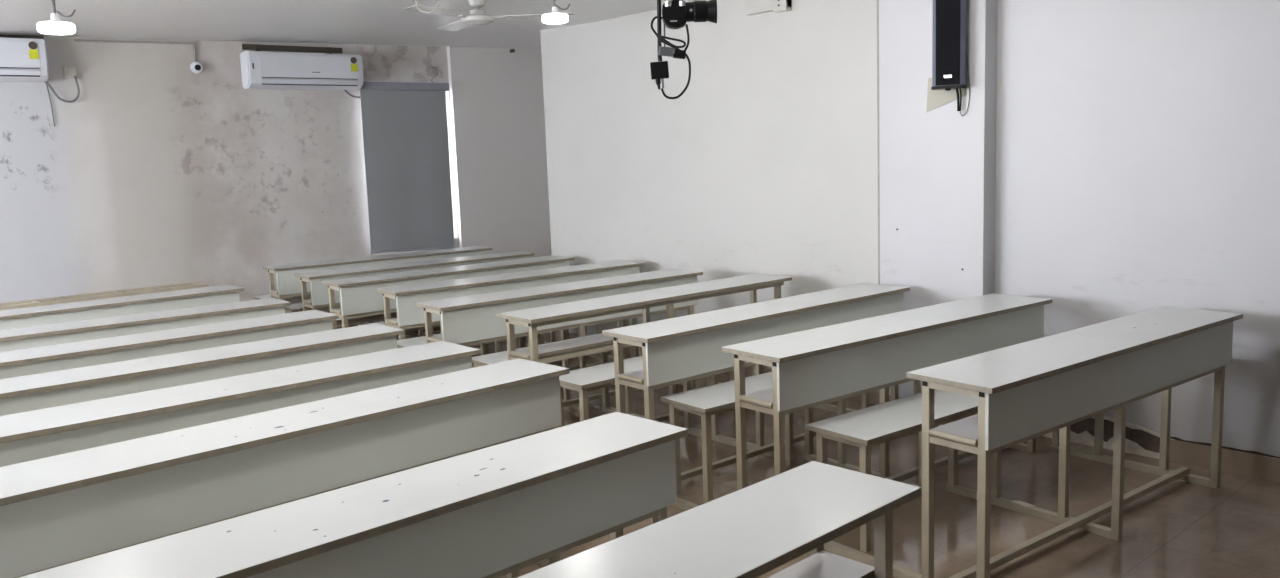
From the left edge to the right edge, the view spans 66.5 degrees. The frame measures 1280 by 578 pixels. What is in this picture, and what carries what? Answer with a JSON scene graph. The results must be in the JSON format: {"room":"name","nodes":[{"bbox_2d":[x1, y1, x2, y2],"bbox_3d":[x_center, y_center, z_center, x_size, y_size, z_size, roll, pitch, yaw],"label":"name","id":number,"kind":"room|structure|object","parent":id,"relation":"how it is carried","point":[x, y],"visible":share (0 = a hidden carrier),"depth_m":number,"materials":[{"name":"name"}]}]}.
{"room":"classroom","nodes":[
{"label":"classroom","id":0,"kind":"room"},
{"bbox_2d":[0,36,458,326],"bbox_3d":[-5.001,-0.663,6.951,8.230,2.850,0.200,-8,10,-38],"label":"wall","id":1,"kind":"structure","parent":0,"point":[160,172],"depth_m":7.83,"materials":[{"name":"paint"}]},
{"bbox_2d":[0,35,43,38],"bbox_3d":[-4.761,-1.794,6.879,0.961,0.048,0.030,-8,10,-38],"label":"mounting plate","id":2,"kind":"object","parent":1,"relation":"attached to","point":[4,36],"visible":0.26,"depth_m":7.08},
{"bbox_2d":[0,37,48,81],"bbox_3d":[-4.733,-1.609,6.801,1.025,0.295,0.213,-8,10,-38],"label":"air conditioner","id":3,"kind":"object","parent":1,"relation":"attached to","point":[21,59],"visible":1,"depth_m":6.96,"materials":[{"name":"white plastic"}]},
{"bbox_2d":[45,76,79,102],"bbox_3d":[-4.297,-1.484,7.249,0.241,0.198,0.026,-9,10,-41],"label":"power cable","id":4,"kind":"object","parent":3,"relation":"attached to","point":[75,77],"visible":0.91,"depth_m":7.29,"materials":[{"name":"grey plastic"}]},
{"bbox_2d":[46,84,54,126],"bbox_3d":[-4.375,-1.367,7.240,0.028,0.320,0.008,-8,10,-38],"label":"wire","id":5,"kind":"object","parent":1,"relation":"attached to","point":[46,84],"visible":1,"depth_m":7.24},
{"bbox_2d":[63,67,76,78],"bbox_3d":[-4.261,-1.616,7.295,0.081,0.080,0.044,-9,10,-41],"label":"power socket","id":6,"kind":"object","parent":1,"relation":"attached to","point":[69,72],"visible":1,"depth_m":7.28,"materials":[{"name":"white plastic"}]},
{"bbox_2d":[74,39,196,61],"bbox_3d":[-3.898,-1.853,7.576,0.858,0.157,0.018,-8,10,-38],"label":"conduit","id":7,"kind":"object","parent":1,"relation":"attached to","point":[75,40],"visible":1,"depth_m":7.59,"materials":[{"name":"white plastic"}]},
{"bbox_2d":[190,62,202,72],"bbox_3d":[-3.549,-1.781,7.829,0.090,0.090,0.084,-9,10,-41],"label":"security camera","id":8,"kind":"object","parent":1,"relation":"attached to","point":[196,67],"visible":1,"depth_m":7.81,"materials":[{"name":"white plastic"}]},
{"bbox_2d":[242,44,342,53],"bbox_3d":[-2.951,-2.046,8.320,0.851,0.053,0.030,-8,10,-38],"label":"mounting plate","id":9,"kind":"object","parent":1,"relation":"attached to","point":[257,47],"visible":0.95,"depth_m":8.30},
{"bbox_2d":[240,51,362,89],"bbox_3d":[-2.858,-1.853,8.296,0.980,0.295,0.213,-8,10,-38],"label":"air conditioner","id":10,"kind":"object","parent":1,"relation":"attached to","point":[259,69],"visible":1,"depth_m":8.19,"materials":[{"name":"white plastic"}]},
{"bbox_2d":[344,90,359,97],"bbox_3d":[-2.540,-1.756,8.636,0.184,0.133,0.034,-7,9,-31],"label":"drain pipe","id":11,"kind":"object","parent":10,"relation":"attached to","point":[346,91],"visible":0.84,"depth_m":8.62,"materials":[{"name":"white plastic"}]},
{"bbox_2d":[337,321,381,328],"bbox_3d":[-4.828,0.700,7.097,7.970,0.100,0.012,-8,10,-38],"label":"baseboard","id":12,"kind":"structure","parent":1,"relation":"attached to","point":[376,321],"depth_m":8.86,"materials":[{"name":"brown tile"}]},
{"bbox_2d":[359,81,454,252],"bbox_3d":[-2.132,-1.113,9.008,0.891,1.556,0.085,-8,10,-38],"label":"roller blind","id":13,"kind":"object","parent":1,"relation":"attached to","point":[404,124],"visible":0.91,"depth_m":8.99,"materials":[{"name":"grey fabric"}]},
{"bbox_2d":[428,66,437,82],"bbox_3d":[-1.929,-2.007,9.140,0.100,0.157,0.050,-8,10,-38],"label":"wall fixture","id":14,"kind":"object","parent":1,"relation":"attached to","point":[432,71],"visible":1,"depth_m":9.12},
{"bbox_2d":[0,0,701,48],"bbox_3d":[0.089,-1.414,2.159,9.700,0.458,14.700,-9,10,-41],"label":"ceiling","id":15,"kind":"structure","parent":0,"point":[359,22],"depth_m":6.61,"materials":[{"name":"white paint"}]},
{"bbox_2d":[37,0,75,34],"bbox_3d":[-2.341,-1.207,3.881,0.135,0.371,0.134,-9,10,-41],"label":"pendant lamp","id":16,"kind":"object","parent":15,"relation":"hanging from","point":[55,26],"visible":1,"depth_m":3.87,"materials":[{"name":"white plastic"}]},
{"bbox_2d":[37,21,75,34],"bbox_3d":[-2.335,-1.042,3.903,0.134,0.038,0.134,-9,10,-41],"label":"diffuser","id":17,"kind":"object","parent":16,"relation":"attached to","point":[46,27],"depth_m":3.86,"materials":[{"name":"white plastic"}]},
{"bbox_2d":[415,0,438,13],"bbox_3d":[-1.101,-1.524,5.032,0.126,0.202,0.013,-2,8,0],"label":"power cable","id":18,"kind":"object","parent":15,"relation":"hanging from","point":[416,2],"visible":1,"depth_m":5.04,"materials":[{"name":"white plastic"}]},
{"bbox_2d":[405,0,573,30],"bbox_3d":[-1.088,-1.700,6.016,1.041,0.146,1.010,-9,10,-41],"label":"ceiling fan","id":19,"kind":"object","parent":15,"relation":"hanging from","point":[476,17],"visible":1,"depth_m":5.94,"materials":[{"name":"white metal"}]},
{"bbox_2d":[542,0,569,23],"bbox_3d":[-0.431,-1.488,4.885,0.135,0.301,0.134,-9,10,-41],"label":"pendant lamp","id":20,"kind":"object","parent":15,"relation":"hanging from","point":[554,17],"visible":1,"depth_m":4.86,"materials":[{"name":"white plastic"}]},
{"bbox_2d":[542,13,567,23],"bbox_3d":[-0.427,-1.357,4.902,0.134,0.038,0.134,-9,10,-41],"label":"diffuser","id":21,"kind":"object","parent":20,"relation":"attached to","point":[550,18],"depth_m":4.85,"materials":[{"name":"white plastic"}]},
{"bbox_2d":[657,0,671,56],"bbox_3d":[0.074,-1.145,3.481,0.130,0.620,0.127,-9,10,-41],"label":"mount","id":22,"kind":"object","parent":15,"relation":"attached to","point":[659,43],"visible":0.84,"depth_m":3.50,"materials":[{"name":"black metal"}]},
{"bbox_2d":[659,35,685,47],"bbox_3d":[0.116,-0.886,3.488,0.097,0.050,0.018,-1,8,10],"label":"cable","id":23,"kind":"object","parent":22,"relation":"attached to","point":[663,38],"visible":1,"depth_m":3.48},
{"bbox_2d":[659,46,685,58],"bbox_3d":[0.116,-0.852,3.519,0.099,0.046,0.038,-2,8,0],"label":"adapter","id":24,"kind":"object","parent":22,"relation":"attached to","point":[664,51],"visible":1,"depth_m":3.50,"materials":[{"name":"grey plastic"}]},
{"bbox_2d":[662,0,716,29],"bbox_3d":[0.177,-0.989,3.502,0.194,0.103,0.088,-2,8,0],"label":"camera","id":25,"kind":"object","parent":22,"relation":"attached to","point":[675,13],"visible":1,"depth_m":3.47,"materials":[{"name":"black plastic"}]},
{"bbox_2d":[651,16,690,98],"bbox_3d":[0.113,-0.834,3.513,0.141,0.296,0.030,-2,8,0],"label":"cable","id":26,"kind":"object","parent":25,"relation":"hanging from","point":[655,17],"visible":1,"depth_m":3.52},
{"bbox_2d":[650,55,668,89],"bbox_3d":[0.071,-0.784,3.529,0.067,0.123,0.024,-2,8,0],"label":"box","id":27,"kind":"object","parent":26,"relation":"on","point":[659,70],"visible":1,"depth_m":3.52,"materials":[{"name":"black plastic"}]},
{"bbox_2d":[684,24,689,49],"bbox_3d":[0.164,-0.900,3.514,0.031,0.104,0.008,-2,8,0],"label":"cable","id":28,"kind":"object","parent":25,"relation":"hanging from","point":[686,25],"visible":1,"depth_m":3.51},
{"bbox_2d":[447,46,551,257],"bbox_3d":[-1.279,-1.199,9.865,1.400,2.850,0.235,-8,10,-38],"label":"wall column","id":29,"kind":"structure","parent":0,"point":[497,95],"depth_m":9.62,"materials":[{"name":"paint"}]},
{"bbox_2d":[397,326,1279,577],"bbox_3d":[0.223,1.235,2.481,9.700,0.100,14.600,-9,10,-41],"label":"floor","id":30,"kind":"structure","parent":0,"point":[1178,529],"depth_m":4.03,"materials":[{"name":"brown tile"}]},
{"bbox_2d":[0,282,208,310],"bbox_3d":[-3.960,0.403,6.662,1.882,0.738,0.783,-9,10,-41],"label":"school desk","id":31,"kind":"object","parent":30,"relation":"on","point":[173,287],"visible":0.15,"depth_m":6.52,"materials":[{"name":"beige paint"}]},
{"bbox_2d":[0,285,244,329],"bbox_3d":[-3.490,0.454,6.075,1.910,0.760,0.682,-9,10,-42],"label":"school desk","id":32,"kind":"object","parent":30,"relation":"on","point":[221,294],"visible":0.27,"depth_m":5.94,"materials":[{"name":"white laminate"}]},
{"bbox_2d":[0,298,290,351],"bbox_3d":[-2.977,0.524,5.413,1.910,0.760,0.823,-8,10,-39],"label":"school desk","id":33,"kind":"object","parent":30,"relation":"on","point":[83,330],"visible":0.2,"depth_m":5.17,"materials":[{"name":"white laminate"}]},
{"bbox_2d":[0,310,338,378],"bbox_3d":[-2.494,0.590,4.790,1.910,0.760,0.758,-9,10,-41],"label":"school desk","id":34,"kind":"object","parent":30,"relation":"on","point":[37,360],"visible":0.25,"depth_m":4.55,"materials":[{"name":"white laminate"}]},
{"bbox_2d":[0,323,403,415],"bbox_3d":[-2.020,0.645,4.253,1.910,0.760,0.739,-9,10,-40],"label":"school desk","id":35,"kind":"object","parent":30,"relation":"on","point":[33,392],"visible":0.25,"depth_m":3.97,"materials":[{"name":"white laminate"}]},
{"bbox_2d":[0,341,480,466],"bbox_3d":[-1.575,0.702,3.707,1.910,0.760,0.738,-9,10,-40],"label":"school desk","id":36,"kind":"object","parent":30,"relation":"on","point":[47,432],"visible":0.31,"depth_m":3.36,"materials":[{"name":"white laminate"}]},
{"bbox_2d":[0,358,569,577],"bbox_3d":[-1.123,0.755,3.194,1.910,0.760,0.616,-9,11,-43],"label":"school desk","id":37,"kind":"object","parent":30,"relation":"on","point":[62,509],"visible":0.71,"depth_m":2.82,"materials":[{"name":"white laminate"}]},
{"bbox_2d":[19,412,687,577],"bbox_3d":[-0.805,0.846,2.430,1.910,0.760,0.823,-9,11,-43],"label":"school desk","id":38,"kind":"object","parent":30,"relation":"on","point":[495,511],"visible":0.98,"depth_m":2.28,"materials":[{"name":"white laminate"}]},
{"bbox_2d":[252,246,492,339],"bbox_3d":[-2.295,0.079,8.508,1.945,0.760,0.806,-8,10,-37],"label":"school desk","id":39,"kind":"object","parent":30,"relation":"on","point":[289,286],"visible":0.29,"depth_m":7.99,"materials":[{"name":"white laminate"}]},
{"bbox_2d":[284,251,533,346],"bbox_3d":[-1.840,0.150,7.856,1.909,0.760,0.823,-8,10,-38],"label":"school desk","id":40,"kind":"object","parent":30,"relation":"on","point":[319,300],"visible":0.32,"depth_m":7.34,"materials":[{"name":"white laminate"}]},
{"bbox_2d":[303,299,311,304],"bbox_3d":[-1.712,-0.004,7.608,1.794,0.023,0.156,-8,10,-38],"label":"shelf","id":41,"kind":"object","parent":40,"relation":"attached to","point":[305,301],"depth_m":7.08,"materials":[{"name":"laminate"}]},
{"bbox_2d":[321,255,573,364],"bbox_3d":[-1.421,0.212,7.278,1.918,0.760,0.650,-8,10,-39],"label":"school desk","id":42,"kind":"object","parent":30,"relation":"on","point":[359,301],"visible":0.38,"depth_m":6.75,"materials":[{"name":"white laminate"}]},
{"bbox_2d":[330,308,340,314],"bbox_3d":[-1.347,0.051,7.099,1.803,0.023,0.160,-8,10,-39],"label":"shelf","id":43,"kind":"object","parent":42,"relation":"attached to","point":[332,310],"depth_m":6.57,"materials":[{"name":"laminate"}]},
{"bbox_2d":[357,260,644,370],"bbox_3d":[-0.924,0.260,6.787,1.930,0.760,0.761,-8,10,-37],"label":"school desk","id":44,"kind":"object","parent":30,"relation":"on","point":[410,317],"visible":0.34,"depth_m":6.35,"materials":[{"name":"white laminate"}]},
{"bbox_2d":[385,318,397,324],"bbox_3d":[-0.820,0.104,6.561,1.815,0.023,0.159,-8,10,-37],"label":"shelf","id":45,"kind":"object","parent":44,"relation":"attached to","point":[388,321],"depth_m":6.04,"materials":[{"name":"laminate"}]},
{"bbox_2d":[397,269,702,411],"bbox_3d":[-0.546,0.336,6.118,1.906,0.760,0.793,-8,10,-38],"label":"school desk","id":46,"kind":"object","parent":30,"relation":"on","point":[471,319],"visible":0.39,"depth_m":5.68,"materials":[{"name":"white laminate"}]},
{"bbox_2d":[427,335,441,341],"bbox_3d":[-0.429,0.182,5.881,1.791,0.023,0.157,-8,10,-38],"label":"shelf","id":47,"kind":"object","parent":46,"relation":"attached to","point":[430,338],"depth_m":5.37,"materials":[{"name":"laminate"}]},
{"bbox_2d":[472,274,791,423],"bbox_3d":[-0.005,0.385,5.607,1.922,0.760,0.701,-9,10,-40],"label":"school desk","id":48,"kind":"object","parent":30,"relation":"on","point":[532,318],"visible":0.45,"depth_m":5.19,"materials":[{"name":"white laminate"}]},
{"bbox_2d":[510,335,612,359],"bbox_3d":[0.087,0.226,5.413,1.808,0.023,0.167,-9,10,-40],"label":"shelf","id":49,"kind":"object","parent":48,"relation":"attached to","point":[598,340],"depth_m":4.97,"materials":[{"name":"laminate"}]},
{"bbox_2d":[517,461,921,577],"bbox_3d":[-0.289,0.902,1.875,1.910,0.760,0.759,-9,11,-43],"label":"school desk","id":50,"kind":"object","parent":30,"relation":"on","point":[751,531],"visible":1,"depth_m":2.01,"materials":[{"name":"white laminate"}]},
{"bbox_2d":[768,550,873,577],"bbox_3d":[-0.164,0.744,1.661,1.795,0.023,0.153,-9,11,-43],"label":"shelf","id":51,"kind":"object","parent":50,"relation":"attached to","point":[821,563],"depth_m":2.22,"materials":[{"name":"laminate"}]},
{"bbox_2d":[555,283,909,480],"bbox_3d":[0.505,0.441,5.049,1.919,0.760,0.823,-9,10,-40],"label":"school desk","id":52,"kind":"object","parent":30,"relation":"on","point":[683,349],"visible":0.52,"depth_m":4.60,"materials":[{"name":"white laminate"}]},
{"bbox_2d":[618,369,643,383],"bbox_3d":[0.639,0.287,4.807,1.804,0.023,0.160,-9,10,-40],"label":"shelf","id":53,"kind":"object","parent":52,"relation":"attached to","point":[637,376],"depth_m":4.26,"materials":[{"name":"laminate"}]},
{"bbox_2d":[661,293,1051,510],"bbox_3d":[1.044,0.494,4.510,1.885,0.760,0.769,-8,10,-37],"label":"school desk","id":54,"kind":"object","parent":30,"relation":"on","point":[811,368],"visible":0.62,"depth_m":4.10,"materials":[{"name":"white laminate"}]},
{"bbox_2d":[739,388,772,408],"bbox_3d":[1.144,0.338,4.288,1.770,0.023,0.176,-8,10,-37],"label":"shelf","id":55,"kind":"object","parent":54,"relation":"attached to","point":[763,399],"depth_m":3.80,"materials":[{"name":"laminate"}]},
{"bbox_2d":[806,306,1242,577],"bbox_3d":[1.601,0.546,3.967,1.864,0.760,0.823,-8,10,-37],"label":"school desk","id":56,"kind":"object","parent":30,"relation":"on","point":[1019,393],"visible":0.94,"depth_m":3.63,"materials":[{"name":"white laminate"}]},
{"bbox_2d":[928,414,977,446],"bbox_3d":[1.717,0.393,3.725,1.750,0.023,0.180,-8,10,-37],"label":"shelf","id":57,"kind":"object","parent":56,"relation":"attached to","point":[963,432],"depth_m":3.25,"materials":[{"name":"laminate"}]},
{"bbox_2d":[540,0,1279,456],"bbox_3d":[3.320,-0.481,3.469,0.280,2.800,12.200,-9,10,-41],"label":"wall","id":58,"kind":"structure","parent":0,"point":[1107,160],"depth_m":5.11,"materials":[{"name":"white paint"}]},
{"bbox_2d":[745,0,791,14],"bbox_3d":[0.787,-1.771,6.037,0.060,0.135,0.340,-9,10,-41],"label":"wall box","id":59,"kind":"object","parent":58,"relation":"attached to","point":[752,7],"visible":1,"depth_m":6.02,"materials":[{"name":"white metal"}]},
{"bbox_2d":[773,0,791,12],"bbox_3d":[0.867,-1.762,5.951,0.056,0.135,0.105,-9,10,-41],"label":"switch plate","id":60,"kind":"object","parent":59,"relation":"attached to","point":[779,6],"depth_m":5.93,"materials":[{"name":"white plastic"}]},
{"bbox_2d":[877,0,879,392],"bbox_3d":[1.342,-0.582,5.484,0.004,2.394,0.012,-9,10,-41],"label":"trim","id":61,"kind":"structure","parent":58,"relation":"attached to","point":[878,153],"depth_m":5.45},
{"bbox_2d":[555,331,1279,482],"bbox_3d":[3.243,0.853,3.671,0.142,0.108,12.000,-9,10,-41],"label":"baseboard","id":62,"kind":"structure","parent":58,"relation":"attached to","point":[1234,462],"depth_m":4.46,"materials":[{"name":"brown tile"}]},
{"bbox_2d":[926,74,966,112],"bbox_3d":[1.604,-1.022,5.104,0.004,0.180,0.235,-9,10,-41],"label":"backing patch","id":63,"kind":"object","parent":58,"relation":"attached to","point":[935,98],"visible":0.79,"depth_m":5.14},
{"bbox_2d":[931,0,969,115],"bbox_3d":[1.587,-1.242,4.980,0.185,0.716,0.118,1,8,24],"label":"loudspeaker","id":64,"kind":"object","parent":58,"relation":"attached to","point":[949,53],"visible":1,"depth_m":4.93,"materials":[{"name":"black plastic"}]},
{"bbox_2d":[935,0,960,85],"bbox_3d":[1.555,-1.306,4.925,0.120,0.542,0.007,1,8,24],"label":"grille","id":65,"kind":"object","parent":64,"relation":"attached to","point":[947,12],"depth_m":4.93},
{"bbox_2d":[1043,416,1173,458],"bbox_3d":[2.266,0.701,4.839,0.009,0.170,0.740,-9,10,-41],"label":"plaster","id":66,"kind":"object","parent":58,"relation":"attached to","point":[1139,440],"visible":0.44,"depth_m":4.74,"materials":[{"name":"beige paint"}]},
{"bbox_2d":[1170,437,1279,458],"bbox_3d":[2.903,0.748,4.128,0.003,0.020,2.950,-9,10,-41],"label":"trim","id":67,"kind":"structure","parent":58,"relation":"attached to","point":[1174,438],"depth_m":4.40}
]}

